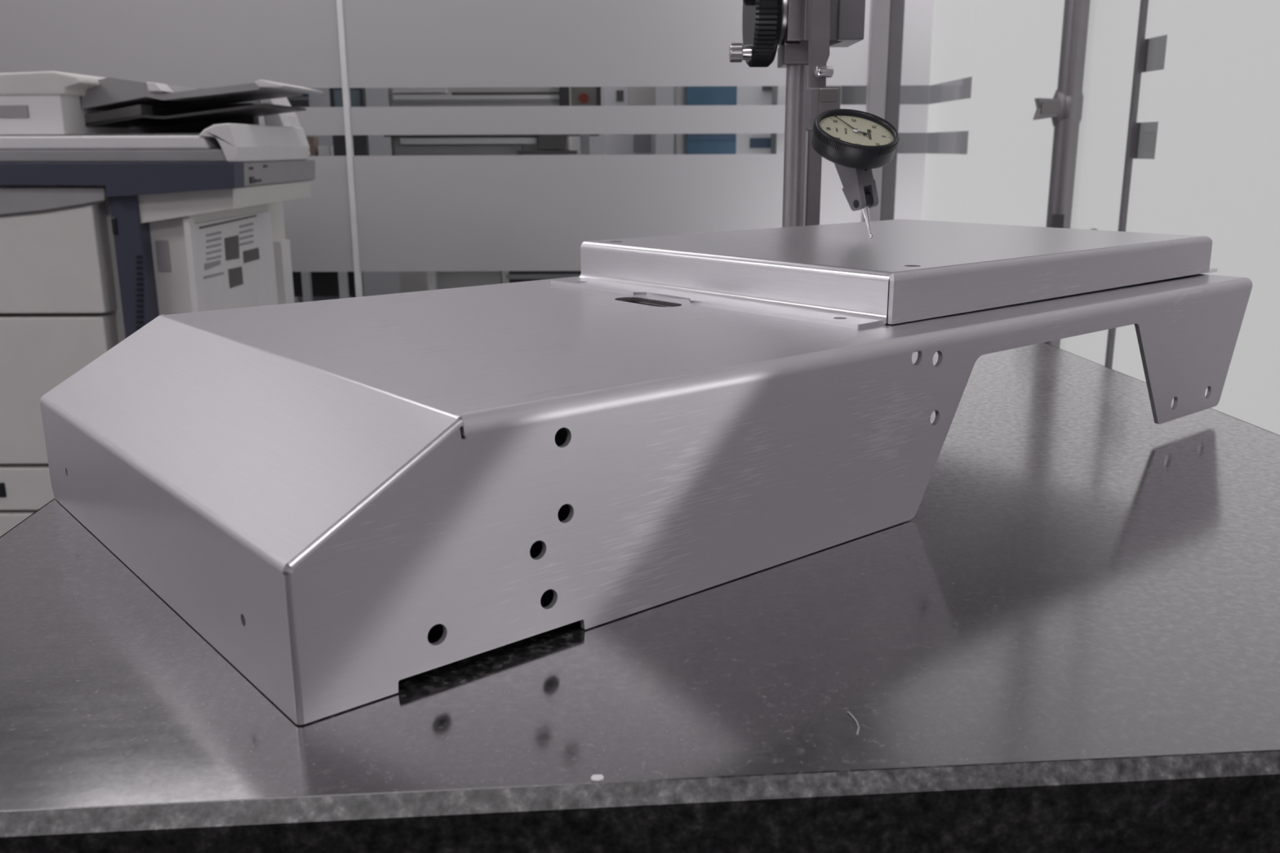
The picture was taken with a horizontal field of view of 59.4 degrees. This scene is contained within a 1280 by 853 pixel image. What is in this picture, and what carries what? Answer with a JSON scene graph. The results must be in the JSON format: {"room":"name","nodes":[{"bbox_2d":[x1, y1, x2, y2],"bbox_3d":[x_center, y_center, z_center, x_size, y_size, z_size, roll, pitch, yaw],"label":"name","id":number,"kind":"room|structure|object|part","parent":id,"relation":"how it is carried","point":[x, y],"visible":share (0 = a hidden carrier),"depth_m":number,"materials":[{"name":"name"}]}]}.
{"room":"workspace","nodes":[
{"label":"workspace","id":0,"kind":"room"},
{"bbox_2d":[0,0,933,297],"bbox_3d":[-1.191,-0.856,2.684,3.765,2.350,0.018,0,14,0],"label":"wall","id":1,"kind":"structure","parent":0,"point":[361,214],"depth_m":2.69,"materials":[{"name":"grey glass"}]},
{"bbox_2d":[861,0,905,222],"bbox_3d":[0.580,-0.857,2.656,0.077,2.350,0.030,0,14,0],"label":"trim","id":2,"kind":"structure","parent":1,"relation":"attached to","point":[886,17],"depth_m":2.65,"materials":[{"name":"grey metal"}]},
{"bbox_3d":[0.563,-0.857,2.656,0.042,2.350,0.030,0,14,0],"label":"post","id":3,"kind":"part","parent":2,"relation":"part of","materials":[{"name":"silver metal"}]},
{"bbox_2d":[195,85,841,302],"bbox_3d":[-1.059,-1.511,5.300,4.000,2.350,0.100,0,14,0],"label":"wall","id":4,"kind":"structure","parent":0,"point":[375,283],"depth_m":5.29,"materials":[{"name":"grey paint"}]},
{"bbox_2d":[841,34,1167,159],"bbox_3d":[0.970,-0.558,1.456,0.100,2.350,7.800,0,14,0],"label":"wall","id":5,"kind":"structure","parent":0,"point":[946,142],"depth_m":3.42,"materials":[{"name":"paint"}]},
{"bbox_2d":[921,0,1279,435],"bbox_3d":[0.718,-0.236,0.172,0.080,2.350,5.150,0,14,0],"label":"wall","id":6,"kind":"structure","parent":0,"point":[1214,172],"depth_m":1.34,"materials":[{"name":"white paint"}]},
{"bbox_2d":[962,0,1140,365],"bbox_3d":[0.656,-0.678,1.918,0.079,2.340,0.822,0,14,0],"label":"door","id":7,"kind":"structure","parent":6,"relation":"in","point":[1051,83],"depth_m":1.83,"materials":[{"name":"grey"}]},
{"bbox_3d":[0.633,-0.495,1.747,0.036,0.033,0.016,0,14,0],"label":"lever","id":8,"kind":"part","parent":7,"relation":"part of","materials":[{"name":"silver metal"}]},
{"bbox_2d":[1104,0,1149,368],"bbox_3d":[0.686,-0.573,1.517,0.012,2.350,0.012,0,14,0],"label":"trim","id":9,"kind":"structure","parent":6,"relation":"attached to","point":[1142,43],"depth_m":1.55,"materials":[{"name":"grey metal"}]},
{"bbox_3d":[-1.075,0.611,1.759,4.000,0.050,7.800,0,14,0],"label":"floor","id":10,"kind":"structure","parent":0,"visible":0},
{"bbox_2d":[0,71,324,537],"bbox_3d":[-1.112,-0.097,2.340,0.945,1.201,0.610,0,14,0],"label":"photocopier","id":11,"kind":"object","parent":10,"relation":"on","point":[125,204],"visible":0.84,"depth_m":2.03,"materials":[{"name":"beige plastic"}]},
{"bbox_3d":[-1.239,0.119,2.102,0.099,0.029,0.005,0,14,0],"label":"drawer handle","id":12,"kind":"part","parent":11,"relation":"part of","materials":[{"name":"black plastic"}]},
{"bbox_3d":[-1.274,0.254,2.161,0.546,0.193,0.048,0,14,0],"label":"drawer","id":13,"kind":"part","parent":11,"relation":"part of","materials":[{"name":"beige plastic"}]},
{"bbox_3d":[-1.254,0.113,2.126,0.553,0.082,0.048,0,14,0],"label":"drawer","id":14,"kind":"part","parent":11,"relation":"part of","materials":[{"name":"beige plastic"}]},
{"bbox_3d":[-1.201,-0.317,2.017,0.474,0.222,0.050,0,14,0],"label":"door","id":15,"kind":"part","parent":11,"relation":"part of","materials":[{"name":"beige plastic"}]},
{"bbox_3d":[-1.224,-0.069,2.080,0.512,0.275,0.048,0,14,0],"label":"drawer","id":16,"kind":"part","parent":11,"relation":"part of","materials":[{"name":"beige plastic"}]},
{"bbox_3d":[-1.079,-0.527,2.176,0.716,0.024,0.438,0,14,0],"label":"platen lid","id":17,"kind":"part","parent":11,"relation":"part of","materials":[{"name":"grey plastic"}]},
{"bbox_3d":[-1.061,-0.434,1.967,0.722,0.059,0.050,0,14,0],"label":"control panel","id":18,"kind":"part","parent":11,"relation":"part of","materials":[{"name":"blue plastic"}]},
{"bbox_2d":[136,255,143,328],"bbox_3d":[-0.901,-0.231,2.018,0.028,0.152,0.004,0,14,0],"label":"vent","id":19,"kind":"object","parent":11,"relation":"attached to","point":[140,259],"depth_m":2.02,"materials":[{"name":"black plastic"}]},
{"bbox_2d":[82,133,200,135],"bbox_3d":[-0.884,-0.558,2.156,0.214,0.006,0.340,0,14,0],"label":"tray","id":20,"kind":"object","parent":11,"relation":"on","point":[150,134],"depth_m":1.99,"materials":[{"name":"grey plastic"}]},
{"bbox_3d":[-0.810,-0.234,2.048,0.011,0.291,0.022,0,14,0],"label":"rail","id":21,"kind":"part","parent":11,"relation":"part of","materials":[{"name":"white plastic"}]},
{"bbox_2d":[84,103,306,128],"bbox_3d":[-0.852,-0.600,2.171,0.343,0.041,0.250,0,14,0],"label":"tray","id":22,"kind":"object","parent":11,"relation":"on","point":[97,116],"depth_m":2.14,"materials":[{"name":"grey plastic"}]},
{"bbox_2d":[81,77,324,111],"bbox_3d":[-0.828,-0.635,2.152,0.373,0.055,0.270,0,14,0],"label":"tray","id":23,"kind":"object","parent":11,"relation":"on","point":[105,94],"depth_m":2.05,"materials":[{"name":"white plastic"}]},
{"bbox_2d":[206,231,222,260],"bbox_3d":[-0.808,-0.343,2.126,0.002,0.049,0.086,0,14,0],"label":"vent","id":24,"kind":"object","parent":11,"relation":"attached to","point":[214,238],"depth_m":2.13,"materials":[{"name":"grey plastic"}]},
{"bbox_3d":[-0.808,-0.353,2.220,0.002,0.046,0.077,0,14,0],"label":"recess plate","id":25,"kind":"part","parent":11,"relation":"part of","materials":[{"name":"grey plastic"}]},
{"bbox_3d":[-0.808,-0.299,2.238,0.002,0.038,0.074,0,14,0],"label":"recess plate","id":26,"kind":"part","parent":11,"relation":"part of","materials":[{"name":"grey plastic"}]},
{"bbox_2d":[239,222,253,245],"bbox_3d":[-0.807,-0.395,2.300,0.002,0.041,0.090,0,14,0],"label":"vent","id":27,"kind":"object","parent":11,"relation":"attached to","point":[246,228],"depth_m":2.30,"materials":[{"name":"grey plastic"}]},
{"bbox_3d":[-0.807,-0.356,2.327,0.002,0.024,0.093,0,14,0],"label":"recess plate","id":28,"kind":"part","parent":11,"relation":"part of","materials":[{"name":"grey plastic"}]},
{"bbox_2d":[257,88,330,302],"bbox_3d":[-0.978,-0.415,3.355,0.143,1.167,0.304,0,14,0],"label":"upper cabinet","id":29,"kind":"object","parent":10,"relation":"on","point":[322,100],"visible":0.16,"depth_m":3.13,"materials":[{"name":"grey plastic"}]},
{"bbox_3d":[-0.966,-0.921,3.074,0.112,0.033,0.004,0,14,0],"label":"blue panel","id":30,"kind":"part","parent":29,"relation":"part of","materials":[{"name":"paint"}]},
{"bbox_3d":[-0.954,-0.359,3.278,0.059,1.095,0.100,0,14,0],"label":"post","id":31,"kind":"part","parent":29,"relation":"part of","materials":[{"name":"grey plastic"}]},
{"bbox_2d":[302,137,339,302],"bbox_3d":[-0.901,-0.303,3.210,0.105,1.019,0.060,0,14,0],"label":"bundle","id":32,"kind":"object","parent":10,"relation":"on","point":[315,149],"visible":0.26,"depth_m":3.08,"materials":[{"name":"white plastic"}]},
{"bbox_2d":[328,88,368,297],"bbox_3d":[-0.791,-0.369,3.175,0.090,1.163,0.035,0,14,0],"label":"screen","id":33,"kind":"object","parent":10,"relation":"on","point":[357,95],"visible":0.1,"depth_m":3.06,"materials":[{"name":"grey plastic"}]},
{"bbox_3d":[-0.791,-0.864,3.036,0.069,0.092,0.006,0,14,0],"label":"screen panel","id":34,"kind":"part","parent":33,"relation":"part of","materials":[{"name":"blue glass"}]},
{"bbox_3d":[-0.793,-0.838,3.060,0.090,0.197,0.030,0,14,0],"label":"screen frame","id":35,"kind":"part","parent":33,"relation":"part of","materials":[{"name":"grey plastic"}]},
{"bbox_3d":[-0.798,-0.274,3.201,0.029,0.966,0.020,0,14,0],"label":"stand leg","id":36,"kind":"part","parent":33,"relation":"part of","materials":[{"name":"grey plastic"}]},
{"bbox_2d":[292,271,502,302],"bbox_3d":[-0.679,-0.113,3.065,0.640,0.719,0.170,0,14,0],"label":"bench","id":37,"kind":"object","parent":10,"relation":"on","point":[307,285],"visible":0.04,"depth_m":2.97,"materials":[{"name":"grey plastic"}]},
{"bbox_3d":[-0.868,-0.095,2.994,0.020,0.719,0.020,0,14,0],"label":"leg","id":38,"kind":"part","parent":37,"relation":"part of","materials":[{"name":"white plastic"}]},
{"bbox_2d":[292,271,355,296],"bbox_3d":[-0.883,-0.391,3.069,0.233,0.068,0.030,0,14,0],"label":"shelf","id":39,"kind":"object","parent":37,"relation":"attached to","point":[323,283],"depth_m":3.05,"materials":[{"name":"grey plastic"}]},
{"bbox_3d":[-0.772,-0.095,2.993,0.020,0.719,0.020,0,14,0],"label":"leg","id":40,"kind":"part","parent":37,"relation":"part of","materials":[{"name":"white plastic"}]},
{"bbox_3d":[-0.540,-0.095,2.992,0.020,0.719,0.020,0,14,0],"label":"leg","id":41,"kind":"part","parent":37,"relation":"part of","materials":[{"name":"white plastic"}]},
{"bbox_3d":[-0.455,-0.371,2.984,0.173,0.092,0.020,0,14,0],"label":"pale panel","id":42,"kind":"part","parent":37,"relation":"part of","materials":[{"name":"beige plastic"}]},
{"bbox_2d":[383,86,599,293],"bbox_3d":[-0.444,-0.506,3.649,0.645,1.197,0.385,0,14,0],"label":"machine","id":43,"kind":"object","parent":10,"relation":"on","point":[546,144],"visible":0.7,"depth_m":3.37,"materials":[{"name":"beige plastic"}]},
{"bbox_3d":[-0.751,-0.922,3.379,0.003,0.224,0.020,0,14,0],"label":"post","id":44,"kind":"part","parent":43,"relation":"part of","materials":[{"name":"grey plastic"}]},
{"bbox_3d":[-0.549,-0.835,3.405,0.386,0.037,0.030,0,14,0],"label":"table plate","id":45,"kind":"part","parent":43,"relation":"part of","materials":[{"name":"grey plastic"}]},
{"bbox_3d":[-0.490,-0.977,3.369,0.498,0.008,0.030,0,14,0],"label":"shade rail","id":46,"kind":"part","parent":43,"relation":"part of","materials":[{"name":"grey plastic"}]},
{"bbox_3d":[-0.447,-0.881,3.382,0.645,0.011,0.040,0,14,0],"label":"rail","id":47,"kind":"part","parent":43,"relation":"part of","materials":[{"name":"grey metal"}]},
{"bbox_3d":[-0.401,-0.999,3.363,0.322,0.008,0.030,0,14,0],"label":"shade rail","id":48,"kind":"part","parent":43,"relation":"part of","materials":[{"name":"grey metal"}]},
{"bbox_2d":[506,271,581,282],"bbox_3d":[-0.154,-0.118,3.087,0.390,0.714,0.160,0,14,0],"label":"crate","id":49,"kind":"object","parent":10,"relation":"on","point":[513,276],"visible":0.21,"depth_m":2.94,"materials":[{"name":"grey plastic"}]},
{"bbox_2d":[570,86,600,155],"bbox_3d":[-0.147,-0.388,3.246,0.083,1.160,0.120,0,14,0],"label":"control box","id":50,"kind":"object","parent":10,"relation":"on","point":[580,95],"visible":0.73,"depth_m":3.08,"materials":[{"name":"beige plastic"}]},
{"bbox_2d":[604,86,655,155],"bbox_3d":[-0.028,-0.487,3.597,0.157,1.182,0.130,0,14,0],"label":"box","id":51,"kind":"object","parent":10,"relation":"on","point":[615,144],"visible":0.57,"depth_m":3.43,"materials":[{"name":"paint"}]},
{"bbox_3d":[0.004,-1.004,3.412,0.077,0.088,0.010,0,14,0],"label":"beige panel","id":52,"kind":"part","parent":51,"relation":"part of","materials":[{"name":"beige plastic"}]},
{"bbox_2d":[673,85,737,154],"bbox_3d":[0.195,-0.506,3.538,0.172,1.245,0.414,0,14,0],"label":"cabinet","id":53,"kind":"object","parent":10,"relation":"on","point":[683,144],"visible":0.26,"depth_m":3.24,"materials":[{"name":"metal"}]},
{"bbox_3d":[0.123,-0.507,3.545,0.028,1.245,0.400,0,14,0],"label":"frame","id":54,"kind":"part","parent":53,"relation":"part of","materials":[{"name":"grey plastic"}]},
{"bbox_2d":[736,85,772,154],"bbox_3d":[0.353,-0.548,3.590,0.132,1.201,0.370,0,14,0],"label":"locker","id":55,"kind":"object","parent":10,"relation":"on","point":[746,143],"visible":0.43,"depth_m":3.34,"materials":[{"name":"plastic"}]},
{"bbox_3d":[0.377,-0.995,3.298,0.032,0.012,0.020,0,14,0],"label":"handle","id":56,"kind":"part","parent":55,"relation":"part of","materials":[{"name":"grey metal"}]},
{"bbox_2d":[770,85,786,154],"bbox_3d":[0.425,-0.915,3.199,0.083,2.200,0.150,0,14,0],"label":"pillar","id":57,"kind":"structure","parent":10,"relation":"on","point":[777,140],"depth_m":3.15,"materials":[{"name":"plastic"}]},
{"bbox_3d":[0.029,0.447,0.748,0.505,0.750,0.711,-1,14,-4],"label":"plate stand","id":58,"kind":"object","parent":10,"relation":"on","visible":0},
{"bbox_2d":[0,342,1279,852],"bbox_3d":[0.028,0.035,0.645,0.572,0.100,0.779,-1,14,-4],"label":"plate","id":59,"kind":"object","parent":58,"relation":"on","point":[1070,642],"visible":0.55,"depth_m":0.29,"materials":[{"name":"grey stone"}]},
{"bbox_2d":[40,273,1252,724],"bbox_3d":[0.040,-0.025,0.529,0.533,0.071,0.250,-12,18,-38],"label":"housing","id":60,"kind":"object","parent":59,"relation":"on","point":[300,483],"visible":0.97,"depth_m":0.35,"materials":[{"name":"metal"}]},
{"bbox_3d":[-0.164,0.032,0.369,0.002,0.040,0.250,-12,18,-38],"label":"panel","id":61,"kind":"part","parent":60,"relation":"part of","materials":[{"name":"metal"}]},
{"bbox_3d":[-0.145,-0.006,0.375,0.051,0.031,0.250,-12,18,-38],"label":"sloped panel","id":62,"kind":"part","parent":60,"relation":"part of","materials":[{"name":"metal"}]},
{"bbox_3d":[-0.037,-0.048,0.621,0.531,0.071,0.005,-12,18,-38],"label":"panel","id":63,"kind":"part","parent":60,"relation":"part of","materials":[{"name":"metal"}]},
{"bbox_3d":[0.059,-0.062,0.536,0.483,0.002,0.246,-12,18,-38],"label":"panel","id":64,"kind":"part","parent":60,"relation":"part of","materials":[{"name":"metal"}]},
{"bbox_2d":[551,218,1217,329],"bbox_3d":[0.138,-0.090,0.598,0.309,0.021,0.204,-12,18,-38],"label":"tray cover","id":65,"kind":"object","parent":60,"relation":"on","point":[832,274],"visible":1,"depth_m":0.52,"materials":[{"name":"metal"}]},
{"bbox_2d":[728,0,865,227],"bbox_3d":[0.117,-0.224,0.733,0.150,0.360,0.284,0,14,0],"label":"stand","id":66,"kind":"object","parent":59,"relation":"on","point":[804,31],"visible":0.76,"depth_m":0.77,"materials":[{"name":"grey metal"}]},
{"bbox_3d":[0.067,-0.259,0.778,0.009,0.013,0.013,0,14,0],"label":"crank knob","id":67,"kind":"part","parent":66,"relation":"part of","materials":[{"name":"metal"}]},
{"bbox_2d":[810,108,899,238],"bbox_3d":[0.113,-0.134,0.593,0.046,0.067,0.044,0,14,0],"label":"indicator","id":68,"kind":"object","parent":66,"relation":"attached to","point":[857,142],"visible":1,"depth_m":0.59,"materials":[{"name":"black metal"}]},
{"bbox_2d":[847,711,859,735],"bbox_3d":[0.054,0.074,0.280,0.002,0.001,0.012,0,14,0],"label":"lint fibre","id":69,"kind":"object","parent":59,"relation":"on","point":[848,712],"visible":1,"depth_m":0.28,"materials":[{"name":"grey fabric"}]}
]}

